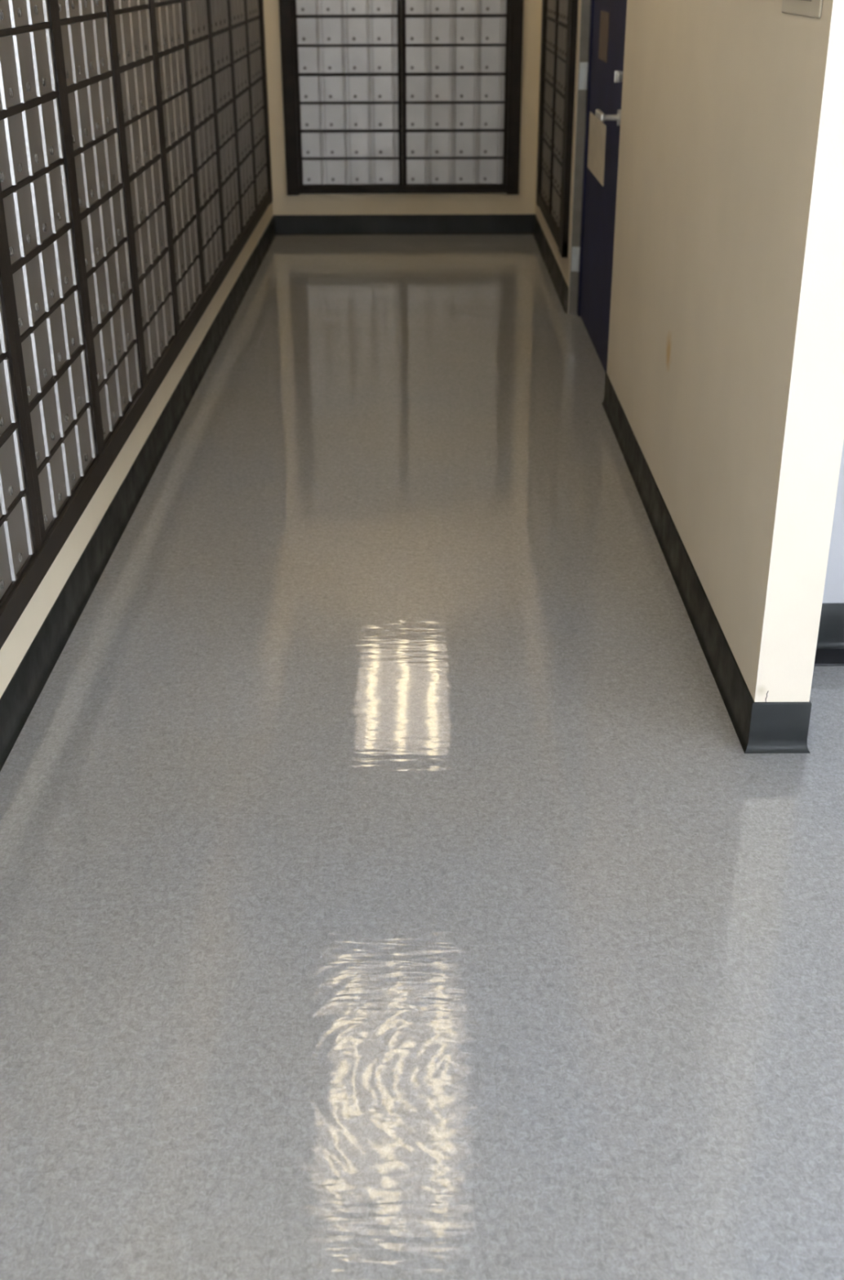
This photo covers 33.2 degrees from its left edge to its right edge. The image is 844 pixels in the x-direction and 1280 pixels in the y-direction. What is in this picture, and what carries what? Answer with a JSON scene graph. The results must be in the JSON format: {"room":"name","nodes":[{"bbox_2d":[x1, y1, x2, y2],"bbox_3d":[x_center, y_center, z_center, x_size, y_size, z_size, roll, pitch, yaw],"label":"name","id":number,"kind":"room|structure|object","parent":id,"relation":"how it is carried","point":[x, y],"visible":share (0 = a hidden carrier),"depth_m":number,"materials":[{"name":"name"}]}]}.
{"room":"mailroom","nodes":[
{"label":"mailroom","id":0,"kind":"room"},
{"bbox_2d":[0,1,273,698],"bbox_3d":[-0.950,-1.185,2.805,0.140,2.700,11.565,0,26,0],"label":"wall","id":1,"kind":"structure","parent":0,"point":[12,652],"depth_m":3.92,"materials":[{"name":"beige paint"}]},
{"bbox_2d":[0,226,41,607],"bbox_3d":[-0.868,-0.676,2.594,0.020,1.353,0.667,0,26,0],"label":"mailbox","id":2,"kind":"object","parent":1,"relation":"attached to","point":[20,531],"visible":1,"depth_m":2.98,"materials":[{"name":"metal"}]},
{"bbox_2d":[0,0,102,545],"bbox_3d":[-0.869,-0.966,3.195,0.020,1.353,0.667,0,26,0],"label":"mailbox","id":3,"kind":"object","parent":1,"relation":"attached to","point":[39,230],"visible":1,"depth_m":3.24,"materials":[{"name":"metal"}]},
{"bbox_2d":[53,0,145,451],"bbox_3d":[-0.870,-1.257,3.796,0.020,1.353,0.667,0,26,0],"label":"mailbox","id":4,"kind":"object","parent":1,"relation":"attached to","point":[85,28],"visible":0.98,"depth_m":3.83,"materials":[{"name":"metal"}]},
{"bbox_2d":[0,0,272,649],"bbox_3d":[-0.868,-1.692,4.710,0.028,1.485,6.860,0,26,0],"label":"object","id":5,"kind":"structure","parent":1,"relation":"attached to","point":[24,588],"depth_m":3.92,"materials":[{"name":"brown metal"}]},
{"bbox_2d":[0,215,275,771],"bbox_3d":[-0.870,-0.022,3.367,0.012,0.115,11.285,0,26,0],"label":"baseboard","id":6,"kind":"structure","parent":1,"relation":"attached to","point":[26,685],"depth_m":3.90,"materials":[{"name":"black plastic"}]},
{"bbox_2d":[111,0,177,383],"bbox_3d":[-0.871,-1.548,4.398,0.020,1.353,0.667,0,26,0],"label":"mailbox","id":7,"kind":"object","parent":1,"relation":"attached to","point":[133,23],"visible":0.97,"depth_m":4.45,"materials":[{"name":"metal"}]},
{"bbox_2d":[151,0,204,333],"bbox_3d":[-0.872,-1.838,4.999,0.020,1.353,0.667,0,26,0],"label":"mailbox","id":8,"kind":"object","parent":1,"relation":"attached to","point":[169,15],"visible":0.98,"depth_m":5.07,"materials":[{"name":"metal"}]},
{"bbox_2d":[183,0,225,292],"bbox_3d":[-0.874,-2.129,5.601,0.020,1.353,0.667,0,26,0],"label":"mailbox","id":9,"kind":"object","parent":1,"relation":"attached to","point":[197,22],"visible":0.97,"depth_m":5.68,"materials":[{"name":"metal"}]},
{"bbox_2d":[208,0,242,258],"bbox_3d":[-0.875,-2.420,6.202,0.020,1.353,0.667,0,26,0],"label":"mailbox","id":10,"kind":"object","parent":1,"relation":"attached to","point":[220,13],"visible":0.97,"depth_m":6.29,"materials":[{"name":"metal"}]},
{"bbox_2d":[229,0,257,231],"bbox_3d":[-0.875,-2.710,6.804,0.020,1.353,0.667,0,26,0],"label":"mailbox","id":11,"kind":"object","parent":1,"relation":"attached to","point":[237,8],"visible":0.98,"depth_m":6.90,"materials":[{"name":"metal"}]},
{"bbox_2d":[245,0,269,208],"bbox_3d":[-0.876,-3.001,7.405,0.020,1.353,0.667,0,26,0],"label":"mailbox","id":12,"kind":"object","parent":1,"relation":"attached to","point":[253,6],"visible":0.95,"depth_m":7.52,"materials":[{"name":"metal"}]},
{"bbox_2d":[262,0,542,215],"bbox_3d":[1.249,-3.678,7.948,4.276,2.700,0.140,0,26,0],"label":"wall","id":13,"kind":"structure","parent":0,"point":[523,202],"depth_m":8.34,"materials":[{"name":"beige paint"}]},
{"bbox_2d":[292,0,402,186],"bbox_3d":[-0.420,-3.295,8.042,0.610,1.371,0.020,0,26,0],"label":"mailbox","id":14,"kind":"object","parent":13,"relation":"attached to","point":[348,53],"visible":1,"depth_m":8.11,"materials":[{"name":"grey metal"}]},
{"bbox_2d":[278,0,524,195],"bbox_3d":[-0.115,-3.298,8.037,1.366,1.483,0.028,0,26,0],"label":"frame","id":15,"kind":"object","parent":13,"relation":"attached to","point":[512,187],"visible":1,"depth_m":8.19,"materials":[{"name":"brown metal"}]},
{"bbox_2d":[274,213,535,235],"bbox_3d":[-0.105,-2.477,8.442,1.560,0.115,0.012,0,26,0],"label":"baseboard","id":16,"kind":"structure","parent":13,"relation":"attached to","point":[300,224],"depth_m":8.44,"materials":[{"name":"black plastic"}]},
{"bbox_2d":[401,0,511,185],"bbox_3d":[0.191,-3.297,8.042,0.610,1.371,0.020,0,26,0],"label":"mailbox","id":17,"kind":"object","parent":13,"relation":"attached to","point":[455,53],"visible":1,"depth_m":8.11,"materials":[{"name":"metal"}]},
{"bbox_2d":[0,234,843,1279],"bbox_3d":[1.262,0.068,3.414,4.556,0.100,11.565,0,26,0],"label":"floor","id":18,"kind":"structure","parent":0,"point":[399,880],"depth_m":2.61,"materials":[{"name":"plastic"}]},
{"bbox_2d":[535,0,843,702],"bbox_3d":[0.732,-2.315,5.131,0.113,2.700,6.118,0,26,0],"label":"wall","id":19,"kind":"structure","parent":0,"point":[726,356],"depth_m":3.04,"materials":[{"name":"beige paint"}]},
{"bbox_2d":[539,0,556,212],"bbox_3d":[0.664,-2.960,7.309,0.020,1.353,0.664,0,26,0],"label":"mailbox","id":20,"kind":"object","parent":19,"relation":"attached to","point":[550,5],"visible":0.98,"depth_m":7.43,"materials":[{"name":"metal"}]},
{"bbox_2d":[533,214,568,313],"bbox_3d":[0.671,-2.028,7.509,0.012,0.115,2.085,0,26,0],"label":"baseboard","id":21,"kind":"structure","parent":19,"relation":"attached to","point":[561,286],"depth_m":7.31,"materials":[{"name":"black plastic"}]},
{"bbox_2d":[536,0,577,257],"bbox_3d":[0.660,-2.796,6.985,0.028,1.485,1.610,0,26,0],"label":"frame","id":22,"kind":"object","parent":19,"relation":"attached to","point":[561,236],"visible":0.92,"depth_m":6.45,"materials":[{"name":"brown metal"}]},
{"bbox_2d":[549,0,568,230],"bbox_3d":[0.665,-2.670,6.710,0.020,1.353,0.664,0,26,0],"label":"mailbox","id":23,"kind":"object","parent":19,"relation":"attached to","point":[562,8],"visible":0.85,"depth_m":6.86,"materials":[{"name":"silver metal"}]},
{"bbox_2d":[568,0,626,373],"bbox_3d":[0.712,-2.147,5.472,0.119,2.100,1.479,0,26,0],"label":"door","id":24,"kind":"structure","parent":19,"relation":"in","point":[600,82],"depth_m":5.91,"materials":[{"name":"blue paint"}]},
{"bbox_2d":[587,111,606,186],"bbox_3d":[0.726,-2.049,5.891,0.001,0.230,0.590,0,26,0],"label":"notice","id":25,"kind":"object","parent":24,"relation":"attached to","point":[597,129],"visible":0.93,"depth_m":5.86,"materials":[{"name":"paper"}]},
{"bbox_2d":[598,10,609,62],"bbox_3d":[0.725,-2.406,5.641,0.001,0.180,0.290,0,26,0],"label":"notice","id":26,"kind":"object","parent":24,"relation":"attached to","point":[604,17],"visible":1,"depth_m":5.64,"materials":[{"name":"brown paper"}]},
{"bbox_2d":[601,373,811,753],"bbox_3d":[0.739,-0.373,4.083,0.137,0.115,2.565,0,26,0],"label":"baseboard","id":27,"kind":"structure","parent":19,"relation":"attached to","point":[760,727],"depth_m":3.31,"materials":[{"name":"black plastic"}]},
{"bbox_2d":[781,0,822,18],"bbox_3d":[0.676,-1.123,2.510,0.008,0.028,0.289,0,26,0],"label":"light switch","id":28,"kind":"object","parent":19,"relation":"attached to","point":[808,8],"visible":1,"depth_m":2.49,"materials":[{"name":"beige plastic"}]},
{"bbox_2d":[822,440,843,603],"bbox_3d":[2.094,-1.230,2.874,2.603,2.700,0.120,0,26,0],"label":"wall","id":29,"kind":"structure","parent":0,"point":[833,591],"depth_m":3.30,"materials":[{"name":"paint"}]},
{"bbox_2d":[813,648,843,666],"bbox_3d":[2.101,0.037,3.349,2.559,0.006,0.082,0,26,0],"label":"trim","id":30,"kind":"structure","parent":29,"relation":"attached to","point":[824,657],"depth_m":3.34,"materials":[{"name":"black rubber"}]},
{"bbox_2d":[816,603,843,648],"bbox_3d":[2.110,-0.037,3.377,2.580,0.115,0.012,0,26,0],"label":"baseboard","id":31,"kind":"structure","parent":29,"relation":"attached to","point":[831,628],"depth_m":3.38,"materials":[{"name":"black plastic"}]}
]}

